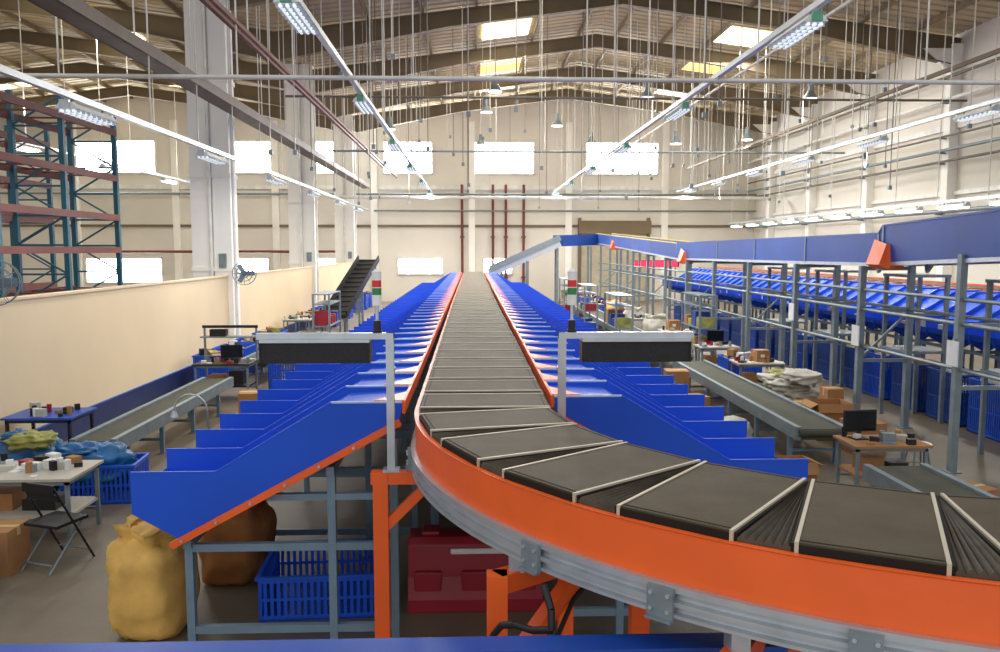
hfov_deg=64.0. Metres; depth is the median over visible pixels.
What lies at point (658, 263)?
display board
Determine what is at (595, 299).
work table
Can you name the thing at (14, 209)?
rack
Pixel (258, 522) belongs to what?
woven sack
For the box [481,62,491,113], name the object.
lamp
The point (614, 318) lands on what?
storage shelf
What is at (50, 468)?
work table
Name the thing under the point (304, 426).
chute
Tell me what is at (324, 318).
storage shelf
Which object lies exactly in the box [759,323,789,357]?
storage bin
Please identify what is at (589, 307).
storage shelf
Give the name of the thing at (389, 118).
lamp
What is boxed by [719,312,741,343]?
storage bin
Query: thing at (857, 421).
computer monitor
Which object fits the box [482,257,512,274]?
window
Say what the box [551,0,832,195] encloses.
fluorescent lights
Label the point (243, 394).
cardboard box
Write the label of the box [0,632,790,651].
guard rail
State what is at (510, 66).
window
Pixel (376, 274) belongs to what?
light
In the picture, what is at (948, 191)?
support columns
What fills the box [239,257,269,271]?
window
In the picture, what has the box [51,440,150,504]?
plastic crate
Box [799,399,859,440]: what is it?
cardboard box
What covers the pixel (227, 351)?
computer monitor
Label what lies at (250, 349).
plastic crate
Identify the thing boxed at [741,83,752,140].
lamp
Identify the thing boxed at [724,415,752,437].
sack
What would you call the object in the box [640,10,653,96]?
lamp
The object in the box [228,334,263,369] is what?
plastic crate
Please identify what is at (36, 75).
pipe
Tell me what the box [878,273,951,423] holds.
rack
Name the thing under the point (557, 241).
conveyor
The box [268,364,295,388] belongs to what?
plastic crate
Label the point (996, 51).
pipe
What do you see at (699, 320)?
storage shelf
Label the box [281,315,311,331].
work table
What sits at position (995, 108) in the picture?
fluorescent lights
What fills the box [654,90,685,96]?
window
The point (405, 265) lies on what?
window
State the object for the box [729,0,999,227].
fluorescent lights
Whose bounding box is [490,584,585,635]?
power cable
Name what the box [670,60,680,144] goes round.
lamp
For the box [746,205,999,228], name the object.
pipe
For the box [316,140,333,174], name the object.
window
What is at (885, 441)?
work table
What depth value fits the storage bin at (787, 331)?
22.48 m
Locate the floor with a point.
(69, 605)
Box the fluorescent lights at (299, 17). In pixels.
[273,0,432,194]
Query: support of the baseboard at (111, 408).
attached to the wall at (86, 347)
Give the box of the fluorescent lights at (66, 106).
[0,0,368,211]
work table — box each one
[0,402,96,441]
[0,452,103,544]
[192,325,258,389]
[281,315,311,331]
[295,311,322,332]
[304,307,331,330]
[579,294,593,300]
[590,298,610,302]
[596,301,607,309]
[629,314,653,320]
[657,325,695,353]
[693,341,739,364]
[729,355,784,385]
[833,427,932,484]
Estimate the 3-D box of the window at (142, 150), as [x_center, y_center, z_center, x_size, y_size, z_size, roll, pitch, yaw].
[-23.330,-10.251,48.403,5.000,2.070,0.120,0,5,-2]
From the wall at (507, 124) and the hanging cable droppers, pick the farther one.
the wall at (507, 124)
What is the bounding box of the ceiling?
[0,0,999,116]
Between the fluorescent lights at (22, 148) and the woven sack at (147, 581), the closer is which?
the woven sack at (147, 581)
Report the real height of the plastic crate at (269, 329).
0.902 m
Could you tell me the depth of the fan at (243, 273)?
22.29 m
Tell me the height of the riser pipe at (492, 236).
7.200 m
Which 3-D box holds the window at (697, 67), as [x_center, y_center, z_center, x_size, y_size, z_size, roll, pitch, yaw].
[9.753,-12.243,37.775,1.900,0.277,2.200,0,5,-2]
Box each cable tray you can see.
[27,0,369,188]
[199,0,383,167]
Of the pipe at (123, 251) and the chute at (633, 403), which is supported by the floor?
the chute at (633, 403)
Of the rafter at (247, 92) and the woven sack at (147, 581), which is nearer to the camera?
the woven sack at (147, 581)
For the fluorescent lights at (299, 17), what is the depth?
16.98 m
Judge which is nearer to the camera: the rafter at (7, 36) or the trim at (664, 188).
the rafter at (7, 36)
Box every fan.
[0,260,21,305]
[232,262,256,284]
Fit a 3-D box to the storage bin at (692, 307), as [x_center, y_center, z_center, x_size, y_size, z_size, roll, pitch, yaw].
[7.999,-0.333,31.810,0.660,1.043,1.040,0,5,-2]
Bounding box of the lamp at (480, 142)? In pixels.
[476,91,485,145]
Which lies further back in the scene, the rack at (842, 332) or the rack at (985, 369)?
the rack at (842, 332)
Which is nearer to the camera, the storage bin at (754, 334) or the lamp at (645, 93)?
the storage bin at (754, 334)
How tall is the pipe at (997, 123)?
0.120 m
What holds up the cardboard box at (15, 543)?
on the floor
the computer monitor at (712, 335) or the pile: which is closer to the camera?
the pile
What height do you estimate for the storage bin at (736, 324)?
1.047 m
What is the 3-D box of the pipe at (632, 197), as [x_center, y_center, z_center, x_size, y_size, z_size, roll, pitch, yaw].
[2.927,-10.322,44.352,25.000,6.538,0.180,0,5,-2]
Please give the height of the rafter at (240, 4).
2.590 m
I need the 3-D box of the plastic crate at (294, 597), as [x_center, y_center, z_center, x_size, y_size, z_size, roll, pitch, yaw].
[-1.609,2.315,7.350,1.060,0.400,0.880,0,5,-5]
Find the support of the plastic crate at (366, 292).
on the floor
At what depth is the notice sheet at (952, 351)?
11.40 m
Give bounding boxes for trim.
[0,120,756,298]
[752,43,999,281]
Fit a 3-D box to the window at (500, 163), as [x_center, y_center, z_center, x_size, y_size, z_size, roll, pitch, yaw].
[0.256,-10.329,49.223,3.800,2.070,0.120,0,5,-2]
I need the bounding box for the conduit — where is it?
[616,0,853,154]
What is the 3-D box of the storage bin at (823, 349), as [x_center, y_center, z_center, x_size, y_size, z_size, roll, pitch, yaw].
[8.407,0.776,20.170,0.660,1.037,1.040,0,5,-2]
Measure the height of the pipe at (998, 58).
0.160 m
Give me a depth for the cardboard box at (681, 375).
15.88 m
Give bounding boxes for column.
[183,0,240,339]
[285,64,319,307]
[332,114,356,263]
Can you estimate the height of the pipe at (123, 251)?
0.160 m
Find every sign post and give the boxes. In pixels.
[256,332,399,472]
[556,331,693,418]
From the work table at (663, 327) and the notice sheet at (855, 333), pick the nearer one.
the notice sheet at (855, 333)
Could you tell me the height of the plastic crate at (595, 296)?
0.928 m
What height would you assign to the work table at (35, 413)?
0.920 m
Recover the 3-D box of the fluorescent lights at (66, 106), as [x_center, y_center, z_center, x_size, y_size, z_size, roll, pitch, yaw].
[-6.991,-7.631,27.675,0.340,5.879,37.000,0,5,-2]
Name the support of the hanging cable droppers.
hanging from the ceiling
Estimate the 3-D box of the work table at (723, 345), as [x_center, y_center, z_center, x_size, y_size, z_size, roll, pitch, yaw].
[5.498,0.826,20.374,1.000,0.900,0.700,0,5,-2]
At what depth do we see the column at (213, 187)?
22.27 m
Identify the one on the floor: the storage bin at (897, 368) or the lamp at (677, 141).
the storage bin at (897, 368)
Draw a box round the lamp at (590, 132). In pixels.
[586,132,595,143]
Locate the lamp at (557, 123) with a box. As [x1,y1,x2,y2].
[551,53,562,126]
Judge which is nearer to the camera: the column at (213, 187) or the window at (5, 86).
the column at (213, 187)
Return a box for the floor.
[0,301,999,643]
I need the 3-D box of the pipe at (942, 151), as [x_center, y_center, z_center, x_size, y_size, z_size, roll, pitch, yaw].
[16.258,-6.255,27.968,0.320,0.160,43.700,0,5,-2]
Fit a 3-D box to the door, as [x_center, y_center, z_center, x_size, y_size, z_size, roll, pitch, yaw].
[7.108,-4.137,49.860,4.500,5.200,0.498,0,5,-2]
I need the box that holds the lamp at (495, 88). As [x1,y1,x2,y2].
[488,22,501,92]
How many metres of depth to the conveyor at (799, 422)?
13.45 m
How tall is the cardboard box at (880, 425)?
0.503 m
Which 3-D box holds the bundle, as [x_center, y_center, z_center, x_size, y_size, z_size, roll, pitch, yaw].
[-6.037,1.775,10.287,0.813,0.892,0.706,0,5,-2]
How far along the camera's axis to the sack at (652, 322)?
26.46 m
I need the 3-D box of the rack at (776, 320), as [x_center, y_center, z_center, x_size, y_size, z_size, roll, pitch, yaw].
[7.597,-0.182,21.206,0.760,2.750,0.980,0,5,-2]
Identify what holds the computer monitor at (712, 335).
on the work table at (723, 345)
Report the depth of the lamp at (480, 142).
44.08 m
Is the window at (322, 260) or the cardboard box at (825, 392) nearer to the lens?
the cardboard box at (825, 392)
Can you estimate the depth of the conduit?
27.62 m
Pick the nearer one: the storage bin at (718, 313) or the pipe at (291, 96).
the pipe at (291, 96)
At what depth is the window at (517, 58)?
37.56 m
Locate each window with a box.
[0,82,30,89]
[76,139,156,173]
[84,257,163,283]
[235,140,270,173]
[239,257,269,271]
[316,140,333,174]
[319,257,334,264]
[383,140,432,174]
[397,257,443,274]
[475,141,534,174]
[480,60,520,75]
[481,58,520,63]
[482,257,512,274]
[483,19,530,39]
[585,141,659,175]
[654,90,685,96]
[681,62,722,73]
[714,27,769,46]
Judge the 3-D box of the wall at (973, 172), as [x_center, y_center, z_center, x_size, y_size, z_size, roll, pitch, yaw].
[16.914,-4.905,26.763,0.300,11.100,47.000,0,5,-2]
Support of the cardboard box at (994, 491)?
on the floor
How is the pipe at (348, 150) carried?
hanging from the ceiling
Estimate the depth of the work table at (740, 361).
17.30 m
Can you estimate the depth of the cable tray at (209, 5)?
22.92 m
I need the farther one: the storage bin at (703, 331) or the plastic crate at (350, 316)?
the plastic crate at (350, 316)
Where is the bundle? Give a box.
[0,428,63,490]
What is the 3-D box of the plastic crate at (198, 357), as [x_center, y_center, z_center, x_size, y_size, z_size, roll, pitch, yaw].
[-6.766,0.945,19.151,0.840,0.894,1.040,0,5,-2]
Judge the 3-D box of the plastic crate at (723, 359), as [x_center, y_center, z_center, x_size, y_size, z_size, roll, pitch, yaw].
[5.651,0.989,18.887,0.840,0.856,0.840,0,5,-2]
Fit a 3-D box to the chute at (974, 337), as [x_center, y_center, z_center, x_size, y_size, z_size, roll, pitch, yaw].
[9.589,-0.286,24.613,2.078,2.312,30.380,0,5,-2]
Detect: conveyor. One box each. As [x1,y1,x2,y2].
[69,377,233,453]
[241,331,320,374]
[323,256,378,331]
[370,272,999,651]
[487,234,611,303]
[566,301,693,374]
[596,208,999,473]
[673,360,848,464]
[862,463,999,497]
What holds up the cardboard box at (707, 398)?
on the floor
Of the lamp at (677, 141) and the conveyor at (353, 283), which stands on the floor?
the conveyor at (353, 283)
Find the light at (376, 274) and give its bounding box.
[372,269,381,332]
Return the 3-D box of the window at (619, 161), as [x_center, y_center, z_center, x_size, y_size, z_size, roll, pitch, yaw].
[7.551,-10.353,49.476,4.600,2.070,0.120,0,5,-2]
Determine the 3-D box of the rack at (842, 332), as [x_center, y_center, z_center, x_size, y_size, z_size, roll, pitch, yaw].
[7.702,0.101,18.221,0.760,2.750,0.980,0,5,-2]
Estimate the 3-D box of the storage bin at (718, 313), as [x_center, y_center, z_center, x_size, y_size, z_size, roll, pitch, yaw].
[8.089,-0.085,29.223,0.660,1.038,1.040,0,5,-2]
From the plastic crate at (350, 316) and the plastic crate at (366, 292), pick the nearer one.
the plastic crate at (350, 316)
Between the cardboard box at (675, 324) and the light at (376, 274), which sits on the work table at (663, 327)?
the cardboard box at (675, 324)
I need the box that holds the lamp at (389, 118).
[387,92,394,129]
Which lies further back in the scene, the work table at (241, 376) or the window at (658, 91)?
the window at (658, 91)
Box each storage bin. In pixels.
[673,302,684,324]
[691,306,708,330]
[701,308,723,335]
[709,309,733,338]
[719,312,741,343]
[731,317,760,347]
[750,320,774,351]
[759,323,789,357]
[774,327,811,364]
[796,330,828,369]
[812,338,849,379]
[836,343,878,388]
[862,349,912,399]
[891,357,944,411]
[926,366,994,426]
[967,378,999,442]
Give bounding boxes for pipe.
[0,0,999,84]
[122,250,334,252]
[208,0,397,177]
[276,0,967,101]
[326,49,844,153]
[327,88,773,199]
[460,184,463,276]
[491,184,494,264]
[503,185,507,278]
[521,185,525,282]
[687,0,999,168]
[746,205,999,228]
[748,56,999,149]
[748,122,999,183]
[748,137,999,192]
[749,85,997,162]
[753,150,999,196]
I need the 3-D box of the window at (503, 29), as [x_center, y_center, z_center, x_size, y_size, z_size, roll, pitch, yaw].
[0.240,-11.940,32.243,1.900,0.277,2.200,0,5,-2]
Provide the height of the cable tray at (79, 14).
4.291 m
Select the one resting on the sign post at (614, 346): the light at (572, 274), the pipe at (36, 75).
the light at (572, 274)
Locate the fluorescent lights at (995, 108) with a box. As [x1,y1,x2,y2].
[676,0,999,192]
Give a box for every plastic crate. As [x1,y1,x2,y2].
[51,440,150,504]
[192,348,239,380]
[211,340,255,375]
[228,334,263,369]
[252,326,287,333]
[255,538,374,621]
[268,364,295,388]
[314,306,338,326]
[341,308,352,318]
[353,296,360,312]
[360,294,367,309]
[363,291,372,306]
[578,293,593,301]
[585,295,603,311]
[717,348,761,375]
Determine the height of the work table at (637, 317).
0.900 m
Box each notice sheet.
[788,301,794,320]
[851,323,859,345]
[946,338,958,366]
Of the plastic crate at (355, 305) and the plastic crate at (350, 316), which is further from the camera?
the plastic crate at (355, 305)
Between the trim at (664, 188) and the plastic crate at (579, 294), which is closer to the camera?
the plastic crate at (579, 294)
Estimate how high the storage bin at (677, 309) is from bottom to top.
1.030 m
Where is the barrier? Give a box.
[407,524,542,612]
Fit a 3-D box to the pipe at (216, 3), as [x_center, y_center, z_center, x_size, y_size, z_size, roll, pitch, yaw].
[-5.444,-8.958,29.111,0.080,3.925,36.000,0,5,-2]
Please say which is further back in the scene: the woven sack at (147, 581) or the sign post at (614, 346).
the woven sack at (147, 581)
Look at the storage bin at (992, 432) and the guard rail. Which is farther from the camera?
the storage bin at (992, 432)
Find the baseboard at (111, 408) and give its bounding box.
[36,321,311,441]
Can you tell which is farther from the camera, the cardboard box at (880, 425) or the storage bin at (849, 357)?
the storage bin at (849, 357)
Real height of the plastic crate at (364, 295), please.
0.930 m
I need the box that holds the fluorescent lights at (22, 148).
[0,0,189,183]
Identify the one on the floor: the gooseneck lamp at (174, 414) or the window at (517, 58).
the gooseneck lamp at (174, 414)
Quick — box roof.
[0,0,980,113]
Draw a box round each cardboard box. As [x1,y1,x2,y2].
[0,519,31,576]
[238,389,256,412]
[663,368,689,392]
[666,320,679,329]
[688,393,709,405]
[751,349,769,361]
[775,455,825,480]
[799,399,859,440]
[819,386,843,399]
[839,418,886,454]
[965,480,998,496]
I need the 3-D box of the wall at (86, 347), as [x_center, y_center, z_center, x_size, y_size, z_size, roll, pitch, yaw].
[-7.852,-0.513,26.060,0.180,2.490,44.500,0,5,-2]
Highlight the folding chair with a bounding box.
[20,482,94,575]
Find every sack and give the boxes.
[105,514,200,640]
[197,500,276,585]
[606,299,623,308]
[623,306,643,329]
[642,313,665,330]
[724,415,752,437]
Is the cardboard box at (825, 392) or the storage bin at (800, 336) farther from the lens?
the storage bin at (800, 336)
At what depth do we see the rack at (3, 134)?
20.73 m
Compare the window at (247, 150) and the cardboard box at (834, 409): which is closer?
the cardboard box at (834, 409)
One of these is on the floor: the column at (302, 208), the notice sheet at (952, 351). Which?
the column at (302, 208)
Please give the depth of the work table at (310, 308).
31.84 m
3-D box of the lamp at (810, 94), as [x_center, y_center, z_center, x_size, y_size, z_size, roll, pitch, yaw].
[11.910,-10.029,30.623,0.560,2.651,0.560,0,5,-2]
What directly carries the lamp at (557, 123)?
hanging from the ceiling
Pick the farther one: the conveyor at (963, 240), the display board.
the display board
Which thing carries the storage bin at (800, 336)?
on the floor
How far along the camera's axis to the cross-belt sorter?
23.37 m
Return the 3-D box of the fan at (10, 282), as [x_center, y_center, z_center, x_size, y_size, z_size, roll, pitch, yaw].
[-6.992,-0.603,11.101,0.664,0.656,0.455,0,5,-2]
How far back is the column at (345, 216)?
45.73 m
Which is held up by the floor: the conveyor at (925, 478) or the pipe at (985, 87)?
the conveyor at (925, 478)
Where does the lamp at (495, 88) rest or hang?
hanging from the ceiling
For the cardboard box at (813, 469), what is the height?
0.423 m
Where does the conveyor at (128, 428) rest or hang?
on the floor
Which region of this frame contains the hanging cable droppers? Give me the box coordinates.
[266,0,976,210]
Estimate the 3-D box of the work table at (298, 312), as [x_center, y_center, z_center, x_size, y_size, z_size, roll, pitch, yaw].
[-7.204,-0.108,30.192,1.000,0.900,0.700,0,5,-2]
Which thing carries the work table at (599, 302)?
on the floor
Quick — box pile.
[757,368,825,399]
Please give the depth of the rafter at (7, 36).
34.22 m
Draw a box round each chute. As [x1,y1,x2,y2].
[130,272,461,640]
[484,272,808,633]
[662,268,999,396]
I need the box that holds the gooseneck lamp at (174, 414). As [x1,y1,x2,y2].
[170,394,208,428]
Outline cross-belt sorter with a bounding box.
[698,266,999,376]
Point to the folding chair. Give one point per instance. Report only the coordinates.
(55, 520)
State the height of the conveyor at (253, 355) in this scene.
0.630 m
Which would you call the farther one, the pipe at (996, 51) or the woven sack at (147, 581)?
the pipe at (996, 51)
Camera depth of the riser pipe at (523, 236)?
49.44 m
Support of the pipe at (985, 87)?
attached to the wall at (973, 172)
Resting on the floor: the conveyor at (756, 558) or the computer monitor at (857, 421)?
the conveyor at (756, 558)
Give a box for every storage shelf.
[312,291,340,332]
[559,278,574,314]
[577,283,597,327]
[604,292,633,331]
[681,292,717,360]
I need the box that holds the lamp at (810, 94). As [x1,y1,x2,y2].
[803,42,816,98]
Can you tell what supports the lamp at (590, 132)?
hanging from the ceiling
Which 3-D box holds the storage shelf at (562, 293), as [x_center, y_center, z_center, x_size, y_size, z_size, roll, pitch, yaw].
[2.861,-1.039,34.176,0.490,2.000,1.850,0,5,-2]
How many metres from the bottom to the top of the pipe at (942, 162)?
0.140 m
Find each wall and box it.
[0,96,756,301]
[0,262,352,436]
[753,16,999,284]
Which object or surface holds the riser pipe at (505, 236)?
attached to the wall at (507, 124)
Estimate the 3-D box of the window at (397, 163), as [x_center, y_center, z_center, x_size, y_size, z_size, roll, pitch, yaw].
[-5.641,-10.310,49.018,3.100,2.070,0.120,0,5,-2]
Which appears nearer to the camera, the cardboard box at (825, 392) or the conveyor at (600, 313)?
the cardboard box at (825, 392)
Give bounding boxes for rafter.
[0,0,962,63]
[0,28,878,95]
[0,62,817,118]
[0,85,776,133]
[169,0,999,10]
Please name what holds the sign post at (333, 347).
on the conveyor at (756, 558)
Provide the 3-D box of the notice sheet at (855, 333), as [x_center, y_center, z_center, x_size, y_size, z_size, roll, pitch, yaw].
[6.367,0.147,14.309,0.040,0.400,0.260,0,5,-2]
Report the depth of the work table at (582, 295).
41.70 m
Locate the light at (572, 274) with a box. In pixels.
[567,269,576,332]
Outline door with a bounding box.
[577,218,650,300]
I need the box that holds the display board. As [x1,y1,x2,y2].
[634,260,678,303]
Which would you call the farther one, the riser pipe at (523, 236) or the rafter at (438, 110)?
the riser pipe at (523, 236)
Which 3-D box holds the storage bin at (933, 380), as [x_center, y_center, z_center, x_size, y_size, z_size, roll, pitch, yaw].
[8.588,1.270,14.996,0.660,1.034,1.040,0,5,-2]
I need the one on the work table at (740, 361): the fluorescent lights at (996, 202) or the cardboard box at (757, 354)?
the cardboard box at (757, 354)
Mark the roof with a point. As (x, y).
(118, 3)
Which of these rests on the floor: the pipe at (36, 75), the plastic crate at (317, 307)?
the plastic crate at (317, 307)
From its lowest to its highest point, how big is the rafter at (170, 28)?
2.590 m
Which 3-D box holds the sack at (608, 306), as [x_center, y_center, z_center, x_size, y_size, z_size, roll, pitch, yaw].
[4.959,-0.593,34.396,0.851,1.070,0.949,0,5,-2]
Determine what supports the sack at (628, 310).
on the floor
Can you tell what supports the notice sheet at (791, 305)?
attached to the conveyor at (963, 240)
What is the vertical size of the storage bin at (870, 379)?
1.030 m
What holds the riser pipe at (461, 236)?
attached to the wall at (507, 124)
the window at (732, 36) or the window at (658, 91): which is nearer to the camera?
the window at (732, 36)
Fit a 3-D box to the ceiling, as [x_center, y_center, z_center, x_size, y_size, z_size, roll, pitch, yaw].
[-8.030,-11.637,31.279,49.200,1.650,35.000,0,5,-2]
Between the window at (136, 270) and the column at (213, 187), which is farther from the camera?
the window at (136, 270)
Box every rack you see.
[0,90,122,296]
[0,125,57,290]
[765,267,809,368]
[811,269,867,393]
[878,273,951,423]
[977,279,999,453]
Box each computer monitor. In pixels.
[220,344,242,359]
[706,330,723,341]
[843,409,876,439]

